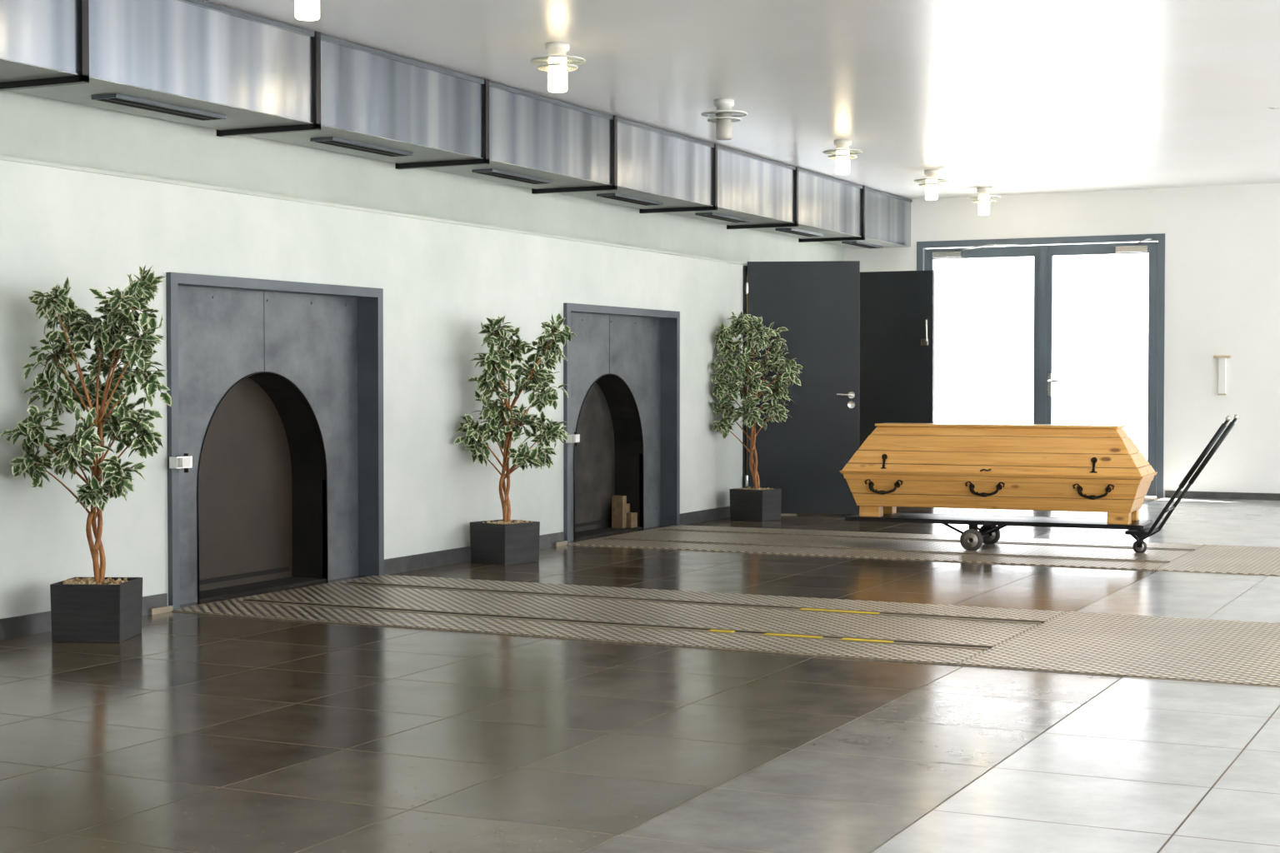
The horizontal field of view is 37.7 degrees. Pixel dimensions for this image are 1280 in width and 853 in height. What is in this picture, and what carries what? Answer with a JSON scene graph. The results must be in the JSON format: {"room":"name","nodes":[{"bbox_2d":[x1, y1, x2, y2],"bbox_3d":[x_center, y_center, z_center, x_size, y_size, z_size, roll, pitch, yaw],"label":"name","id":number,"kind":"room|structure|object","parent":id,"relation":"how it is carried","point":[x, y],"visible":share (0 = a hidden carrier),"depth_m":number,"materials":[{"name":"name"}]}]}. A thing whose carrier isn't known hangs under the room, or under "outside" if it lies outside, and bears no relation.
{"room":"crematorium","nodes":[
{"label":"crematorium","id":0,"kind":"room"},
{"bbox_2d":[0,90,844,619],"bbox_3d":[-2.172,-0.643,10.991,0.680,3.130,20.900,1,2,26],"label":"wall","id":1,"kind":"structure","parent":0,"point":[439,281],"depth_m":11.52,"materials":[{"name":"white paint"}]},
{"bbox_2d":[150,272,384,614],"bbox_3d":[-2.193,0.058,10.552,0.520,1.750,2.110,1,2,26],"label":"cremation furnace","id":2,"kind":"object","parent":1,"relation":"attached to","point":[275,416],"visible":0.9,"depth_m":10.90,"materials":[{"name":"metal"}]},
{"bbox_2d":[0,505,729,639],"bbox_3d":[-1.859,0.877,10.878,0.015,0.095,20.900,1,2,26],"label":"baseboard","id":3,"kind":"structure","parent":1,"relation":"attached to","point":[35,623],"depth_m":11.71,"materials":[{"name":"stone"}]},
{"bbox_2d":[0,155,747,265],"bbox_3d":[-1.883,-1.292,10.834,0.062,0.018,20.900,1,2,26],"label":"trim","id":4,"kind":"structure","parent":1,"relation":"attached to","point":[2,157],"depth_m":10.79,"materials":[{"name":"white paint"}]},
{"bbox_2d":[555,303,679,546],"bbox_3d":[-0.306,-0.040,14.437,0.520,1.750,2.110,1,2,26],"label":"cremation furnace","id":5,"kind":"object","parent":1,"relation":"attached to","point":[622,368],"visible":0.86,"depth_m":14.94,"materials":[{"name":"metal"}]},
{"bbox_2d":[611,495,637,528],"bbox_3d":[-0.137,0.679,14.999,0.170,0.258,0.185,1,2,26],"label":"stack","id":6,"kind":"object","parent":5,"relation":"in","point":[622,517],"visible":1,"depth_m":14.93,"materials":[{"name":"brown wood"}]},
{"bbox_2d":[742,265,747,488],"bbox_3d":[1.246,-0.344,17.523,0.270,2.200,2.020,1,2,26],"label":"trim","id":7,"kind":"structure","parent":1,"relation":"attached to","point":[745,267],"depth_m":16.57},
{"bbox_2d":[745,260,859,514],"bbox_3d":[1.432,-0.342,16.530,0.997,2.223,0.191,0,1,6],"label":"door","id":8,"kind":"structure","parent":1,"relation":"in","point":[804,456],"depth_m":16.49,"materials":[{"name":"grey metal"}]},
{"bbox_2d":[859,270,934,447],"bbox_3d":[2.287,-0.381,18.090,1.112,2.223,0.109,1,2,26],"label":"door","id":9,"kind":"structure","parent":1,"relation":"in","point":[897,336],"depth_m":17.99,"materials":[{"name":"black metal"}]},
{"bbox_2d":[0,495,1279,852],"bbox_3d":[0.851,1.018,9.565,11.600,0.120,21.300,1,2,26],"label":"floor","id":10,"kind":"structure","parent":0,"point":[189,732],"depth_m":6.33,"materials":[{"name":"tile"}]},
{"bbox_2d":[0,263,171,643],"bbox_3d":[-2.557,0.111,8.684,0.743,1.739,0.526,0,1,-5],"label":"potted ficus","id":11,"kind":"object","parent":10,"relation":"on","point":[99,608],"visible":1,"depth_m":8.61,"materials":[{"name":"green plant"}]},
{"bbox_2d":[50,577,142,643],"bbox_3d":[-2.516,0.848,8.694,0.326,0.265,0.326,0,1,3],"label":"planter","id":12,"kind":"object","parent":11,"relation":"attached to","point":[83,609],"depth_m":8.54,"materials":[{"name":"black wood"}]},
{"bbox_2d":[453,313,576,565],"bbox_3d":[-0.826,0.069,12.252,0.790,1.636,0.498,-1,2,-25],"label":"potted ficus","id":13,"kind":"object","parent":10,"relation":"on","point":[506,542],"visible":1,"depth_m":12.22,"materials":[{"name":"green plant"}]},
{"bbox_2d":[470,520,539,565],"bbox_3d":[-0.885,0.757,12.281,0.326,0.265,0.326,1,2,41],"label":"planter","id":14,"kind":"object","parent":13,"relation":"attached to","point":[503,542],"depth_m":12.17,"materials":[{"name":"black wood"}]},
{"bbox_2d":[171,575,1279,687],"bbox_3d":[1.863,0.973,8.694,8.620,0.014,1.970,1,2,26],"label":"floor plate","id":15,"kind":"object","parent":10,"relation":"on","point":[1223,652],"visible":1,"depth_m":9.09,"materials":[{"name":"beige"}]},
{"bbox_2d":[710,310,802,521],"bbox_3d":[1.037,-0.099,15.974,0.714,1.782,0.671,1,2,26],"label":"potted ficus","id":16,"kind":"object","parent":10,"relation":"on","point":[756,503],"visible":1,"depth_m":15.93,"materials":[{"name":"green plant"}]},
{"bbox_2d":[729,487,781,521],"bbox_3d":[0.986,0.663,15.995,0.326,0.265,0.326,1,2,34],"label":"planter","id":17,"kind":"object","parent":16,"relation":"attached to","point":[752,504],"depth_m":15.88,"materials":[{"name":"black plastic"}]},
{"bbox_2d":[566,525,1279,576],"bbox_3d":[3.750,0.876,12.579,8.620,0.012,1.970,1,2,26],"label":"floor plate","id":18,"kind":"object","parent":10,"relation":"on","point":[1240,560],"visible":1,"depth_m":13.23,"materials":[{"name":"beige"}]},
{"bbox_2d":[845,414,1238,553],"bbox_3d":[2.787,0.387,13.148,2.641,0.960,0.610,1,2,23],"label":"trolley","id":19,"kind":"object","parent":18,"relation":"on","point":[971,539],"visible":0.99,"depth_m":13.02,"materials":[{"name":"black metal"}]},
{"bbox_2d":[202,0,1279,199],"bbox_3d":[1.795,-2.234,9.024,9.500,0.150,21.300,1,2,26],"label":"ceiling","id":20,"kind":"structure","parent":0,"point":[1006,97],"depth_m":11.85,"materials":[{"name":"paint"}]},
{"bbox_2d":[295,0,319,20],"bbox_3d":[-1.532,-2.014,8.633,0.326,0.270,0.326,1,2,26],"label":"ceiling lamp","id":21,"kind":"object","parent":20,"relation":"attached to","point":[305,10],"depth_m":8.59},
{"bbox_2d":[0,0,912,249],"bbox_3d":[-1.950,-1.930,10.851,0.692,0.540,20.900,1,2,26],"label":"ventilation duct","id":22,"kind":"object","parent":20,"relation":"attached to","point":[232,72],"visible":1,"depth_m":11.14,"materials":[{"name":"metal"}]},
{"bbox_2d":[529,41,585,92],"bbox_3d":[-0.475,-2.069,10.809,0.326,0.270,0.326,1,2,26],"label":"ceiling lamp","id":23,"kind":"object","parent":20,"relation":"attached to","point":[557,64],"depth_m":10.76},
{"bbox_2d":[700,99,747,139],"bbox_3d":[0.582,-2.124,12.985,0.326,0.270,0.326,1,2,26],"label":"ceiling lamp","id":24,"kind":"object","parent":20,"relation":"attached to","point":[723,117],"depth_m":12.94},
{"bbox_2d":[822,139,862,174],"bbox_3d":[1.639,-2.179,15.162,0.326,0.270,0.326,1,2,26],"label":"ceiling lamp","id":25,"kind":"object","parent":20,"relation":"attached to","point":[842,153],"depth_m":15.11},
{"bbox_2d":[914,169,949,199],"bbox_3d":[2.696,-2.234,17.338,0.326,0.270,0.326,1,2,26],"label":"ceiling lamp","id":26,"kind":"object","parent":20,"relation":"attached to","point":[931,181],"depth_m":17.29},
{"bbox_2d":[967,187,999,214],"bbox_3d":[3.474,-2.275,18.939,0.326,0.270,0.326,1,2,26],"label":"ceiling lamp","id":27,"kind":"object","parent":20,"relation":"attached to","point":[983,201],"depth_m":18.89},
{"bbox_2d":[746,277,747,369],"bbox_3d":[-0.211,-0.611,18.213,2.100,2.700,3.400,1,2,26],"label":"wall","id":28,"kind":"structure","parent":0,"point":[747,277],"depth_m":19.33,"materials":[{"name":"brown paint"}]},
{"bbox_2d":[840,423,1157,524],"bbox_3d":[2.530,0.317,13.258,2.107,0.665,0.740,1,2,23],"label":"coffin","id":29,"kind":"object","parent":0,"point":[1092,468],"depth_m":13.00,"materials":[{"name":"brown wood"}]},
{"bbox_2d":[844,183,1279,497],"bbox_3d":[6.404,-0.835,18.553,9.500,3.130,0.200,1,2,26],"label":"wall","id":30,"kind":"structure","parent":0,"point":[1222,242],"depth_m":18.82,"materials":[{"name":"white paint"}]},
{"bbox_2d":[916,233,1164,497],"bbox_3d":[4.112,-0.628,19.493,2.600,2.670,0.300,1,2,26],"label":"door frame","id":31,"kind":"structure","parent":30,"relation":"in","point":[1043,254],"depth_m":19.44,"materials":[{"name":"grey metal"}]},
{"bbox_2d":[1213,355,1230,394],"bbox_3d":[5.807,-0.511,18.706,0.160,0.395,0.060,1,2,26],"label":"wall light","id":32,"kind":"object","parent":30,"relation":"attached to","point":[1222,359],"visible":1,"depth_m":18.69,"materials":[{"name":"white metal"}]},
{"bbox_2d":[1165,490,1279,500],"bbox_3d":[7.886,0.716,17.752,5.700,0.070,0.015,1,2,26],"label":"baseboard","id":33,"kind":"structure","parent":30,"relation":"attached to","point":[1205,495],"depth_m":18.72,"materials":[{"name":"stone"}]},
{"label":"outside","id":34,"kind":"structure","parent":0,"visible":0},
{"bbox_2d":[934,416,1147,460],"bbox_3d":[7.644,0.876,15.770,60.000,0.090,85.000,1,2,26],"label":"pavement","id":35,"kind":"structure","parent":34,"point":[1136,428],"depth_m":53.80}
]}

